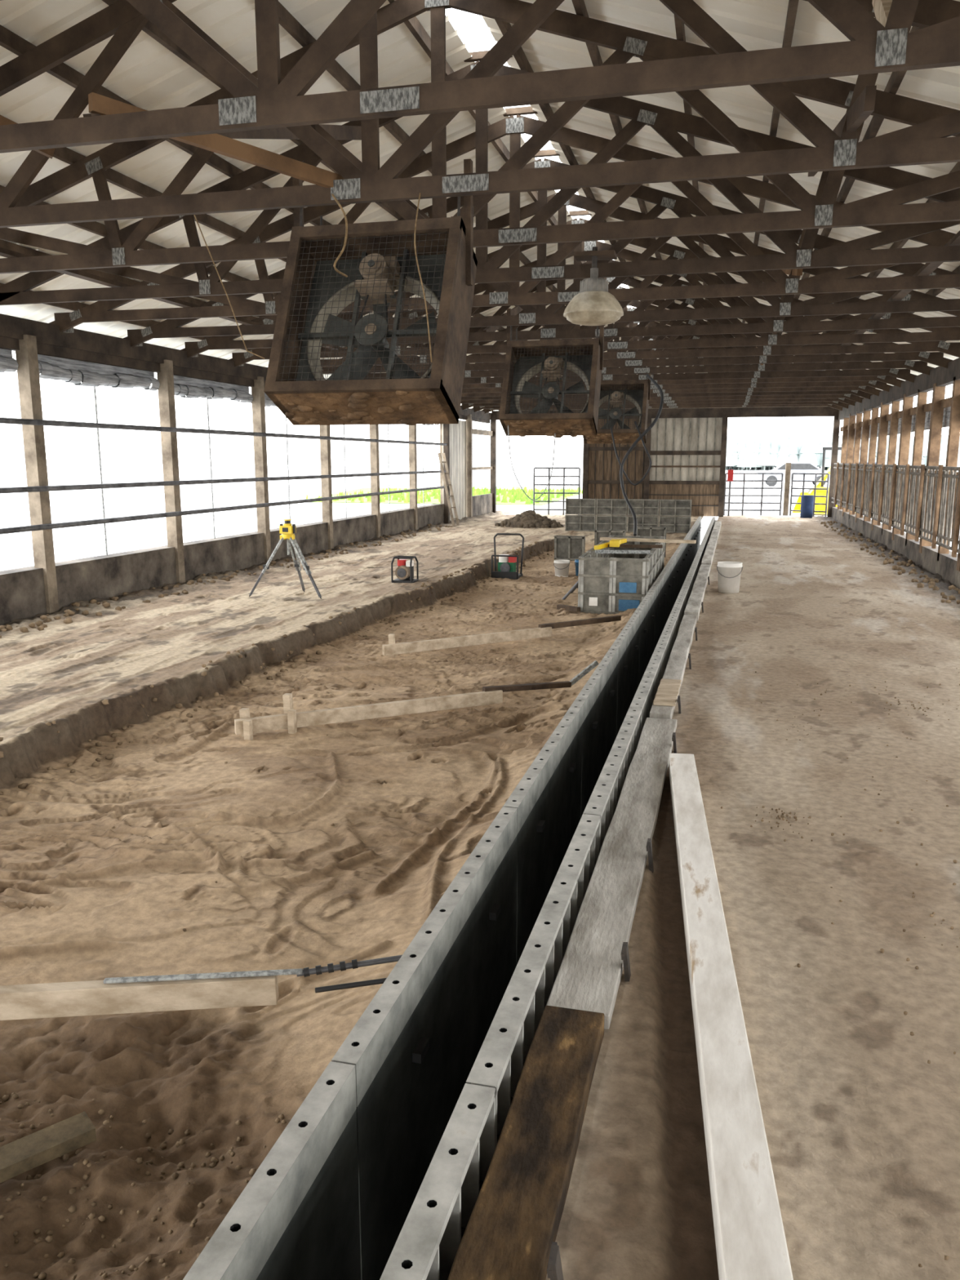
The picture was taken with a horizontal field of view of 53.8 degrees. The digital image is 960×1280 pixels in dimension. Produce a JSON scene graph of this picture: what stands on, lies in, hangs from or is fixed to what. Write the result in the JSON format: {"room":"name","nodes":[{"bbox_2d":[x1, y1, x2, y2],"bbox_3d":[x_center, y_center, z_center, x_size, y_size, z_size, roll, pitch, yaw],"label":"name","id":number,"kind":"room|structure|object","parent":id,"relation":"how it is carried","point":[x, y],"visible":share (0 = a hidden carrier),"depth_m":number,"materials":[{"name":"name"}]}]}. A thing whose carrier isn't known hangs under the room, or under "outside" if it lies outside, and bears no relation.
{"room":"farm building","nodes":[
{"label":"farm building","id":0,"kind":"room"},
{"bbox_2d":[0,313,491,625],"bbox_3d":[-4.710,-1.504,8.790,0.339,3.080,41.000,3,11,14],"label":"wall","id":1,"kind":"structure","parent":0,"point":[45,587],"depth_m":11.68,"materials":[{"name":"concrete"}]},
{"bbox_2d":[0,348,17,373],"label":"curtain","id":2,"kind":"object","parent":1,"relation":"attached to","point":[8,364],"depth_m":9.19,"materials":[{"name":"fabric"}]},
{"bbox_2d":[37,354,159,391],"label":"curtain","id":3,"kind":"object","parent":1,"relation":"attached to","point":[76,372],"depth_m":10.45,"materials":[{"name":"fabric"}]},
{"bbox_2d":[173,375,253,404],"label":"curtain","id":4,"kind":"object","parent":1,"relation":"attached to","point":[191,388],"depth_m":12.82,"materials":[{"name":"fabric"}]},
{"bbox_2d":[0,510,703,1279],"bbox_3d":[-0.043,-1.069,14.548,6.297,0.365,29.287,3,11,14],"label":"sand","id":5,"kind":"object","parent":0,"point":[82,898],"visible":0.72,"depth_m":4.76,"materials":[{"name":"sand"}]},
{"bbox_2d":[0,1111,96,1182],"bbox_3d":[-1.212,1.308,2.338,0.486,0.040,0.085,-9,14,-38],"label":"board","id":6,"kind":"object","parent":5,"relation":"on","point":[18,1157],"visible":1,"depth_m":2.40,"materials":[{"name":"brown wood"}]},
{"bbox_2d":[0,955,402,1020],"bbox_3d":[-1.391,1.099,2.912,2.323,0.169,0.077,-1,11,-4],"label":"board","id":7,"kind":"object","parent":5,"relation":"on","point":[166,993],"visible":0.91,"depth_m":2.93,"materials":[{"name":"brown wood"}]},
{"bbox_2d":[248,519,321,599],"bbox_3d":[-2.260,-0.988,11.302,0.868,0.915,0.600,1,11,5],"label":"tripod","id":8,"kind":"object","parent":5,"relation":"on","point":[287,530],"visible":1,"depth_m":11.11,"materials":[{"name":"metal"}]},
{"bbox_2d":[391,555,418,582],"bbox_3d":[-0.993,-0.936,12.514,0.284,0.337,0.304,3,11,14],"label":"pump","id":9,"kind":"object","parent":5,"relation":"on","point":[404,573],"visible":1,"depth_m":12.42,"materials":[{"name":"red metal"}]},
{"bbox_2d":[234,660,598,740],"bbox_3d":[-0.350,0.429,6.752,2.762,0.340,0.178,-5,12,-25],"label":"board","id":10,"kind":"object","parent":5,"relation":"on","point":[290,720],"visible":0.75,"depth_m":6.55,"materials":[{"name":"brown wood"}]},
{"bbox_2d":[437,453,459,526],"bbox_3d":[-0.750,-3.612,22.805,0.419,1.762,0.430,3,11,14],"label":"ladder","id":11,"kind":"object","parent":5,"relation":"on","point":[441,462],"visible":0.98,"depth_m":22.73,"materials":[{"name":"grey wood"}]},
{"bbox_2d":[0,520,959,1279],"bbox_3d":[1.503,-0.890,13.562,9.622,0.362,24.910,3,11,14],"label":"clod","id":12,"kind":"object","parent":5,"relation":"on","point":[214,1160],"visible":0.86,"depth_m":6.25,"materials":[{"name":"brown soil"}]},
{"bbox_2d":[382,615,621,657],"bbox_3d":[0.300,-0.039,9.366,2.787,0.272,0.117,-6,12,-30],"label":"board","id":13,"kind":"object","parent":5,"relation":"on","point":[392,649],"visible":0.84,"depth_m":9.13,"materials":[{"name":"brown wood"}]},
{"bbox_2d":[490,533,524,579],"bbox_3d":[0.416,-1.300,14.643,0.488,0.679,0.425,3,11,14],"label":"generator","id":14,"kind":"object","parent":5,"relation":"on","point":[507,563],"visible":1,"depth_m":14.57,"materials":[{"name":"black metal"}]},
{"bbox_2d":[494,510,564,528],"bbox_3d":[1.187,-2.819,22.910,1.593,0.653,1.054,7,13,32],"label":"pile","id":15,"kind":"object","parent":5,"relation":"on","point":[528,518],"visible":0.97,"depth_m":22.60,"materials":[{"name":"brown soil"}]},
{"bbox_2d":[533,466,580,515],"bbox_3d":[2.238,-4.348,27.674,1.365,1.372,0.049,1,11,5],"label":"gate","id":16,"kind":"object","parent":5,"relation":"on","point":[563,500],"visible":0.84,"depth_m":27.64,"materials":[{"name":"metal"}]},
{"bbox_2d":[553,560,569,577],"bbox_3d":[1.277,-1.112,14.782,0.259,0.260,0.258,3,11,14],"label":"plastic bucket","id":17,"kind":"object","parent":5,"relation":"on","point":[562,566],"visible":0.98,"depth_m":14.69,"materials":[{"name":"plastic"}]},
{"bbox_2d":[574,559,578,575],"bbox_3d":[1.592,-1.130,14.803,0.238,0.240,0.238,3,11,14],"label":"plastic bucket","id":18,"kind":"object","parent":5,"relation":"on","point":[576,561],"visible":0.3,"depth_m":14.75,"materials":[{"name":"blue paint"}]},
{"bbox_2d":[554,526,666,560],"bbox_3d":[2.352,-1.764,17.305,2.060,0.610,0.680,-2,11,-9],"label":"panels","id":19,"kind":"object","parent":5,"relation":"on","point":[570,548],"visible":0.45,"depth_m":17.10,"materials":[{"name":"grey metal"}]},
{"bbox_2d":[556,535,696,613],"bbox_3d":[2.021,-0.970,12.636,1.631,0.770,3.448,3,11,14],"label":"box","id":20,"kind":"object","parent":5,"relation":"on","point":[617,573],"visible":0.88,"depth_m":11.18,"materials":[{"name":"metal"}]},
{"bbox_2d":[564,498,691,533],"bbox_3d":[3.294,-2.782,21.176,2.785,0.730,0.095,3,11,14],"label":"panels","id":21,"kind":"object","parent":5,"relation":"on","point":[590,517],"visible":0.86,"depth_m":21.17,"materials":[{"name":"grey metal"}]},
{"bbox_2d":[442,419,493,523],"bbox_3d":[-0.235,-4.631,25.880,0.145,2.700,5.120,3,11,14],"label":"siding","id":22,"kind":"object","parent":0,"point":[467,505],"depth_m":25.12,"materials":[{"name":"grey metal"}]},
{"bbox_2d":[0,0,959,410],"bbox_3d":[0.065,-3.623,7.427,10.840,1.758,41.500,3,11,14],"label":"ceiling","id":23,"kind":"structure","parent":0,"point":[153,73],"depth_m":6.90,"materials":[{"name":"white metal"}]},
{"bbox_2d":[0,0,959,153],"bbox_3d":[-0.871,-2.803,3.824,10.577,1.827,0.048,3,11,14],"label":"roof truss","id":24,"kind":"object","parent":23,"relation":"attached to","point":[873,47],"visible":1,"depth_m":3.76,"materials":[{"name":"brown wood"}]},
{"bbox_2d":[0,0,959,273],"bbox_3d":[-0.267,-3.252,6.145,10.577,1.827,0.048,3,11,14],"label":"roof truss","id":25,"kind":"object","parent":23,"relation":"attached to","point":[889,207],"visible":0.7,"depth_m":5.95,"materials":[{"name":"brown wood"}]},
{"bbox_2d":[0,60,959,305],"bbox_3d":[0.013,-3.467,7.313,10.577,1.827,0.048,3,11,14],"label":"roof truss","id":26,"kind":"object","parent":23,"relation":"attached to","point":[667,122],"visible":0.48,"depth_m":7.11,"materials":[{"name":"brown wood"}]},
{"bbox_2d":[563,246,623,325],"bbox_3d":[0.855,-2.649,7.096,0.450,0.555,0.450,3,11,14],"label":"lamp","id":27,"kind":"object","parent":26,"relation":"hanging from","point":[593,305],"visible":1,"depth_m":7.00,"materials":[{"name":"metal"}]},
{"bbox_2d":[0,0,959,383],"bbox_3d":[1.514,-4.480,12.929,6.790,1.145,29.000,3,11,14],"label":"truss bracing","id":28,"kind":"object","parent":23,"relation":"attached to","point":[223,144],"visible":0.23,"depth_m":4.90,"materials":[{"name":"brown wood"}]},
{"bbox_2d":[193,159,477,425],"bbox_3d":[-0.851,-1.979,5.457,1.563,1.458,0.882,3,11,14],"label":"fan","id":29,"kind":"object","parent":28,"relation":"hanging from","point":[328,268],"visible":1,"depth_m":5.40,"materials":[{"name":"brown wood"}]},
{"bbox_2d":[0,0,959,227],"bbox_3d":[-0.585,-3.030,4.988,10.577,1.827,0.048,3,11,14],"label":"roof truss","id":30,"kind":"object","parent":23,"relation":"attached to","point":[928,142],"visible":0.73,"depth_m":4.96,"materials":[{"name":"brown wood"}]},
{"bbox_2d":[48,114,959,332],"bbox_3d":[0.310,-3.702,8.473,10.577,1.827,0.048,3,11,14],"label":"roof truss","id":31,"kind":"object","parent":23,"relation":"attached to","point":[835,281],"visible":0.52,"depth_m":8.31,"materials":[{"name":"brown wood"}]},
{"bbox_2d":[122,158,959,346],"bbox_3d":[0.628,-3.911,9.632,10.577,1.827,0.048,3,11,14],"label":"roof truss","id":32,"kind":"object","parent":23,"relation":"attached to","point":[682,206],"visible":0.46,"depth_m":9.31,"materials":[{"name":"brown wood"}]},
{"bbox_2d":[463,50,630,306],"bbox_3d":[-0.086,-4.368,6.673,0.380,0.050,40.310,3,11,14],"label":"skylights","id":33,"kind":"object","parent":23,"relation":"attached to","point":[476,55],"visible":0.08,"depth_m":8.41,"materials":[{"name":"white plastic"}]},
{"bbox_2d":[498,308,604,500],"bbox_3d":[0.793,-2.609,10.490,1.080,2.106,0.769,3,11,14],"label":"fan","id":34,"kind":"object","parent":23,"relation":"hanging from","point":[524,359],"visible":1,"depth_m":10.40,"materials":[{"name":"brown wood"}]},
{"bbox_2d":[180,192,959,357],"bbox_3d":[0.927,-4.135,10.793,10.577,1.827,0.048,3,11,14],"label":"roof truss","id":35,"kind":"object","parent":23,"relation":"attached to","point":[805,323],"visible":0.39,"depth_m":10.51,"materials":[{"name":"brown wood"}]},
{"bbox_2d":[228,217,959,367],"bbox_3d":[1.224,-4.352,11.957,10.577,1.827,0.048,3,11,14],"label":"roof truss","id":36,"kind":"object","parent":23,"relation":"attached to","point":[675,252],"visible":0.32,"depth_m":11.55,"materials":[{"name":"brown wood"}]},
{"bbox_2d":[582,358,663,536],"bbox_3d":[2.250,-3.141,15.049,1.168,2.769,2.635,0,11,1],"label":"fan","id":37,"kind":"object","parent":23,"relation":"hanging from","point":[637,392],"visible":0.92,"depth_m":15.65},
{"bbox_2d":[320,259,952,373],"bbox_3d":[1.804,-4.809,14.282,10.577,1.827,0.048,3,11,14],"label":"roof truss","id":38,"kind":"object","parent":23,"relation":"attached to","point":[937,358],"visible":0.22,"depth_m":13.88,"materials":[{"name":"brown wood"}]},
{"bbox_2d":[320,240,959,366],"bbox_3d":[1.511,-4.579,13.120,10.577,1.827,0.048,3,11,14],"label":"roof truss","id":39,"kind":"object","parent":23,"relation":"attached to","point":[951,348],"visible":0.4,"depth_m":12.74,"materials":[{"name":"brown wood"}]},
{"bbox_2d":[364,276,933,379],"bbox_3d":[2.126,-5.027,15.439,10.577,1.827,0.048,3,11,14],"label":"roof truss","id":40,"kind":"object","parent":23,"relation":"attached to","point":[921,366],"visible":0.34,"depth_m":15.07,"materials":[{"name":"brown wood"}]},
{"bbox_2d":[460,338,855,409],"bbox_3d":[4.200,-6.574,23.578,10.577,1.827,0.048,3,11,14],"label":"roof truss","id":41,"kind":"object","parent":23,"relation":"attached to","point":[465,406],"visible":0.19,"depth_m":23.29,"materials":[{"name":"brown wood"}]},
{"bbox_2d":[471,348,849,412],"bbox_3d":[4.493,-6.792,24.741,10.577,1.827,0.048,3,11,14],"label":"roof truss","id":42,"kind":"object","parent":23,"relation":"attached to","point":[837,403],"visible":0.24,"depth_m":24.44,"materials":[{"name":"brown wood"}]},
{"bbox_2d":[481,349,842,413],"bbox_3d":[4.774,-7.029,25.905,10.577,1.827,0.048,3,11,14],"label":"roof truss","id":43,"kind":"object","parent":23,"relation":"attached to","point":[833,406],"visible":0.09,"depth_m":25.53,"materials":[{"name":"brown wood"}]},
{"bbox_2d":[460,336,864,403],"bbox_3d":[3.888,-6.356,22.418,10.577,1.827,0.048,3,11,14],"label":"roof truss","id":44,"kind":"object","parent":23,"relation":"attached to","point":[851,397],"visible":0.12,"depth_m":22.07,"materials":[{"name":"brown wood"}]},
{"bbox_2d":[461,325,872,399],"bbox_3d":[3.592,-6.143,21.254,10.577,1.827,0.048,3,11,14],"label":"roof truss","id":45,"kind":"object","parent":23,"relation":"attached to","point":[858,393],"visible":0.12,"depth_m":20.86,"materials":[{"name":"brown wood"}]},
{"bbox_2d":[461,320,882,396],"bbox_3d":[3.284,-5.918,20.095,10.577,1.827,0.048,3,11,14],"label":"roof truss","id":46,"kind":"object","parent":23,"relation":"attached to","point":[869,389],"visible":0.24,"depth_m":19.69,"materials":[{"name":"brown wood"}]},
{"bbox_2d":[462,306,892,392],"bbox_3d":[3.007,-5.691,18.929,10.577,1.827,0.048,3,11,14],"label":"roof truss","id":47,"kind":"object","parent":23,"relation":"attached to","point":[875,384],"visible":0.16,"depth_m":18.51,"materials":[{"name":"brown wood"}]},
{"bbox_2d":[462,300,904,388],"bbox_3d":[2.686,-5.476,17.771,10.577,1.827,0.048,3,11,14],"label":"roof truss","id":48,"kind":"object","parent":23,"relation":"attached to","point":[889,380],"visible":0.18,"depth_m":17.36,"materials":[{"name":"brown wood"}]},
{"bbox_2d":[462,286,916,383],"bbox_3d":[2.397,-5.241,16.609,10.577,1.827,0.048,3,11,14],"label":"roof truss","id":49,"kind":"object","parent":23,"relation":"attached to","point":[903,374],"visible":0.23,"depth_m":16.25,"materials":[{"name":"brown wood"}]},
{"bbox_2d":[0,465,959,570],"bbox_3d":[19.489,-12.938,76.521,440.000,0.001,280.000,3,11,14],"label":"ground","id":50,"kind":"structure","parent":0,"point":[73,543],"depth_m":37.18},
{"bbox_2d":[305,485,582,504],"bbox_3d":[-2.230,-7.008,44.369,13.800,0.360,18.000,3,11,14],"label":"grass patch","id":51,"kind":"structure","parent":50,"relation":"on","point":[504,496],"depth_m":40.21,"materials":[{"name":"green plant"}]},
{"bbox_2d":[782,462,791,515],"bbox_3d":[8.847,-4.342,27.297,0.140,1.500,0.140,3,11,14],"label":"gate post","id":52,"kind":"object","parent":50,"relation":"on","point":[788,465],"visible":1,"depth_m":27.23,"materials":[{"name":"grey wood"}]},
{"bbox_2d":[789,472,829,516],"bbox_3d":[9.346,-4.124,26.896,1.095,1.222,0.048,10,15,42],"label":"gate","id":53,"kind":"object","parent":52,"relation":"attached to","point":[815,489],"visible":0.85,"depth_m":26.80,"materials":[{"name":"metal"}]},
{"bbox_2d":[757,462,830,486],"bbox_3d":[19.398,-10.181,58.187,4.450,1.445,1.740,3,11,14],"label":"parked car","id":54,"kind":"object","parent":50,"relation":"on","point":[796,467],"visible":0.6,"depth_m":57.34,"materials":[{"name":"silver metal"}]},
{"bbox_2d":[792,447,860,514],"bbox_3d":[10.825,-4.823,28.727,1.700,2.010,2.500,9,14,38],"label":"loader","id":55,"kind":"object","parent":50,"relation":"on","point":[811,492],"visible":0.26,"depth_m":28.64,"materials":[{"name":"yellow metal"}]},
{"bbox_2d":[725,429,959,470],"bbox_3d":[61.800,-29.850,149.146,76.268,6.048,27.407,3,11,14],"label":"tree line","id":56,"kind":"object","parent":50,"relation":"on","point":[763,452],"visible":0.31,"depth_m":141.75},
{"bbox_2d":[490,358,839,517],"bbox_3d":[5.057,-5.886,26.988,9.755,4.650,0.175,3,11,14],"label":"wall","id":57,"kind":"structure","parent":0,"point":[686,447],"depth_m":27.00,"materials":[{"name":"brown wood"}]},
{"bbox_2d":[461,515,959,1279],"bbox_3d":[4.627,-0.882,13.389,3.613,0.204,29.287,3,11,14],"label":"floor","id":58,"kind":"structure","parent":0,"point":[863,1132],"depth_m":3.20,"materials":[{"name":"concrete"}]},
{"bbox_2d":[447,1005,604,1279],"bbox_3d":[-0.022,1.295,1.643,0.176,0.080,2.253,3,11,15],"label":"plank","id":59,"kind":"object","parent":58,"relation":"on","point":[513,1225],"visible":0.95,"depth_m":2.12,"materials":[{"name":"brown wood"}]},
{"bbox_2d":[546,1241,563,1279],"bbox_3d":[0.150,1.250,1.827,0.033,0.174,0.064,3,11,14],"label":"stake","id":60,"kind":"object","parent":58,"relation":"on","point":[554,1270],"visible":1,"depth_m":1.80,"materials":[{"name":"wood"}]},
{"bbox_2d":[546,717,677,1029],"bbox_3d":[0.697,0.794,4.256,0.191,0.045,3.243,3,11,15],"label":"plank","id":61,"kind":"object","parent":58,"relation":"on","point":[588,977],"visible":0.87,"depth_m":3.49,"materials":[{"name":"wood"}]},
{"bbox_2d":[621,942,631,982],"bbox_3d":[0.460,1.032,2.966,0.033,0.173,0.062,3,11,14],"label":"stake","id":62,"kind":"object","parent":58,"relation":"on","point":[624,952],"visible":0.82,"depth_m":2.94,"materials":[{"name":"wood"}]},
{"bbox_2d":[646,838,653,872],"bbox_3d":[0.679,0.879,3.773,0.033,0.171,0.060,3,11,14],"label":"stake","id":63,"kind":"object","parent":58,"relation":"on","point":[649,846],"visible":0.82,"depth_m":3.75,"materials":[{"name":"wood"}]},
{"bbox_2d":[648,614,697,719],"bbox_3d":[1.609,0.133,7.654,0.137,0.070,3.882,3,11,15],"label":"plank","id":64,"kind":"object","parent":58,"relation":"on","point":[676,665],"visible":0.8,"depth_m":7.43,"materials":[{"name":"wood"}]},
{"bbox_2d":[653,678,681,706],"bbox_3d":[1.250,0.345,6.307,0.152,0.015,0.700,3,11,14],"label":"plank","id":65,"kind":"object","parent":64,"relation":"on","point":[667,693],"visible":0.99,"depth_m":6.25,"materials":[{"name":"brown wood"}]},
{"bbox_2d":[671,732,676,753],"bbox_3d":[1.079,0.598,5.244,0.033,0.174,0.062,3,11,14],"label":"stake","id":66,"kind":"object","parent":58,"relation":"on","point":[673,736],"visible":0.82,"depth_m":5.22,"materials":[{"name":"metal"}]},
{"bbox_2d":[677,695,680,714],"bbox_3d":[1.276,0.443,6.056,0.033,0.173,0.061,3,11,14],"label":"stake","id":67,"kind":"object","parent":58,"relation":"on","point":[678,696],"visible":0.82,"depth_m":6.03,"materials":[{"name":"metal"}]},
{"bbox_2d":[688,653,691,669],"bbox_3d":[1.638,0.190,7.385,0.033,0.174,0.062,3,11,14],"label":"stake","id":68,"kind":"object","parent":58,"relation":"on","point":[689,654],"visible":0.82,"depth_m":7.36,"materials":[{"name":"metal"}]},
{"bbox_2d":[694,626,697,640],"bbox_3d":[1.947,-0.028,8.524,0.033,0.172,0.061,3,11,14],"label":"stake","id":69,"kind":"object","parent":58,"relation":"on","point":[695,628],"visible":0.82,"depth_m":8.50,"materials":[{"name":"metal"}]},
{"bbox_2d":[684,564,711,621],"bbox_3d":[2.713,-0.649,11.700,0.144,0.090,4.553,3,11,15],"label":"plank","id":70,"kind":"object","parent":58,"relation":"on","point":[693,606],"visible":0.92,"depth_m":10.96,"materials":[{"name":"wood"}]},
{"bbox_2d":[701,537,717,570],"bbox_3d":[3.928,-1.510,16.158,0.147,0.110,4.752,3,11,15],"label":"plank","id":71,"kind":"object","parent":58,"relation":"on","point":[708,557],"visible":0.88,"depth_m":15.60,"materials":[{"name":"wood"}]},
{"bbox_2d":[710,521,721,542],"bbox_3d":[5.192,-2.397,20.809,0.147,0.110,4.952,3,11,15],"label":"plank","id":72,"kind":"object","parent":58,"relation":"on","point":[716,531],"visible":0.88,"depth_m":20.51,"materials":[{"name":"wood"}]},
{"bbox_2d":[716,561,742,593],"bbox_3d":[3.056,-0.769,11.611,0.311,0.360,0.309,3,11,14],"label":"plastic bucket","id":73,"kind":"object","parent":58,"relation":"on","point":[729,573],"visible":1,"depth_m":11.51,"materials":[{"name":"plastic"}]},
{"bbox_2d":[727,466,733,515],"bbox_3d":[7.139,-4.240,27.081,0.160,1.380,0.140,3,11,14],"label":"shovel","id":74,"kind":"object","parent":58,"relation":"on","point":[730,472],"visible":1,"depth_m":27.04,"materials":[{"name":"metal"}]},
{"bbox_2d":[668,752,793,1279],"bbox_3d":[0.726,1.008,2.998,0.125,0.105,4.014,2,11,9],"label":"board","id":75,"kind":"object","parent":58,"relation":"on","point":[750,1241],"visible":1,"depth_m":2.35,"materials":[{"name":"white wood"}]},
{"bbox_2d":[723,472,783,515],"bbox_3d":[7.886,-4.212,27.358,1.657,1.222,0.049,1,11,3],"label":"gate","id":76,"kind":"object","parent":58,"relation":"on","point":[744,480],"visible":0.97,"depth_m":27.33,"materials":[{"name":"metal"}]},
{"bbox_2d":[800,494,813,518],"bbox_3d":[9.100,-3.714,26.355,0.340,0.620,0.340,3,11,14],"label":"barrel","id":77,"kind":"object","parent":58,"relation":"on","point":[806,500],"visible":1,"depth_m":26.23,"materials":[{"name":"blue plastic"}]},
{"bbox_2d":[831,357,959,588],"bbox_3d":[4.848,-1.034,6.435,0.250,3.040,41.000,3,11,14],"label":"wall","id":78,"kind":"structure","parent":0,"point":[939,560],"depth_m":16.24,"materials":[{"name":"wood"}]},
{"bbox_2d":[876,422,879,436],"bbox_3d":[8.472,-4.466,20.114,0.030,0.275,0.181,3,11,14],"label":"curtain","id":79,"kind":"object","parent":78,"relation":"attached to","point":[877,423],"depth_m":20.13,"materials":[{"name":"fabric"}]},
{"bbox_2d":[887,420,890,435],"bbox_3d":[8.141,-4.213,18.818,0.030,0.288,0.243,3,11,14],"label":"curtain","id":80,"kind":"object","parent":78,"relation":"attached to","point":[889,421],"depth_m":18.83,"materials":[{"name":"fabric"}]},
{"bbox_2d":[831,462,959,557],"bbox_3d":[4.655,-0.562,6.417,0.082,1.150,40.700,3,11,14],"label":"livestock fence","id":81,"kind":"object","parent":78,"relation":"attached to","point":[927,501],"visible":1,"depth_m":15.39,"materials":[{"name":"metal"}]},
{"bbox_2d":[897,417,901,434],"bbox_3d":[7.852,-3.997,17.689,0.030,0.288,0.291,3,11,14],"label":"curtain","id":82,"kind":"object","parent":78,"relation":"attached to","point":[900,419],"depth_m":17.70,"materials":[{"name":"fabric"}]},
{"bbox_2d":[911,414,915,431],"bbox_3d":[7.523,-3.754,16.400,0.030,0.283,0.343,3,11,14],"label":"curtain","id":83,"kind":"object","parent":78,"relation":"attached to","point":[913,417],"depth_m":16.40,"materials":[{"name":"fabric"}]},
{"bbox_2d":[924,410,931,430],"bbox_3d":[7.233,-3.534,15.267,0.030,0.288,0.402,3,11,14],"label":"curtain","id":84,"kind":"object","parent":78,"relation":"attached to","point":[927,419],"depth_m":15.27,"materials":[{"name":"fabric"}]},
{"bbox_2d":[942,406,951,427],"bbox_3d":[6.905,-3.291,13.985,0.030,0.290,0.455,3,11,14],"label":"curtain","id":85,"kind":"object","parent":78,"relation":"attached to","point":[946,416],"depth_m":13.98,"materials":[{"name":"fabric"}]},
{"label":"channel","id":86,"kind":"object","parent":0,"visible":0},
{"bbox_2d":[182,516,701,1279],"bbox_3d":[2.507,-0.456,12.872,0.094,0.971,25.618,3,11,15],"label":"channel form","id":87,"kind":"object","parent":86,"relation":"on","point":[333,1197],"visible":0.94,"depth_m":2.91,"materials":[{"name":"metal"}]},
{"bbox_2d":[379,516,715,1279],"bbox_3d":[2.836,-0.440,12.791,0.075,0.971,25.618,3,11,15],"label":"channel form","id":88,"kind":"object","parent":86,"relation":"on","point":[428,1242],"visible":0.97,"depth_m":2.57,"materials":[{"name":"metal"}]}
]}

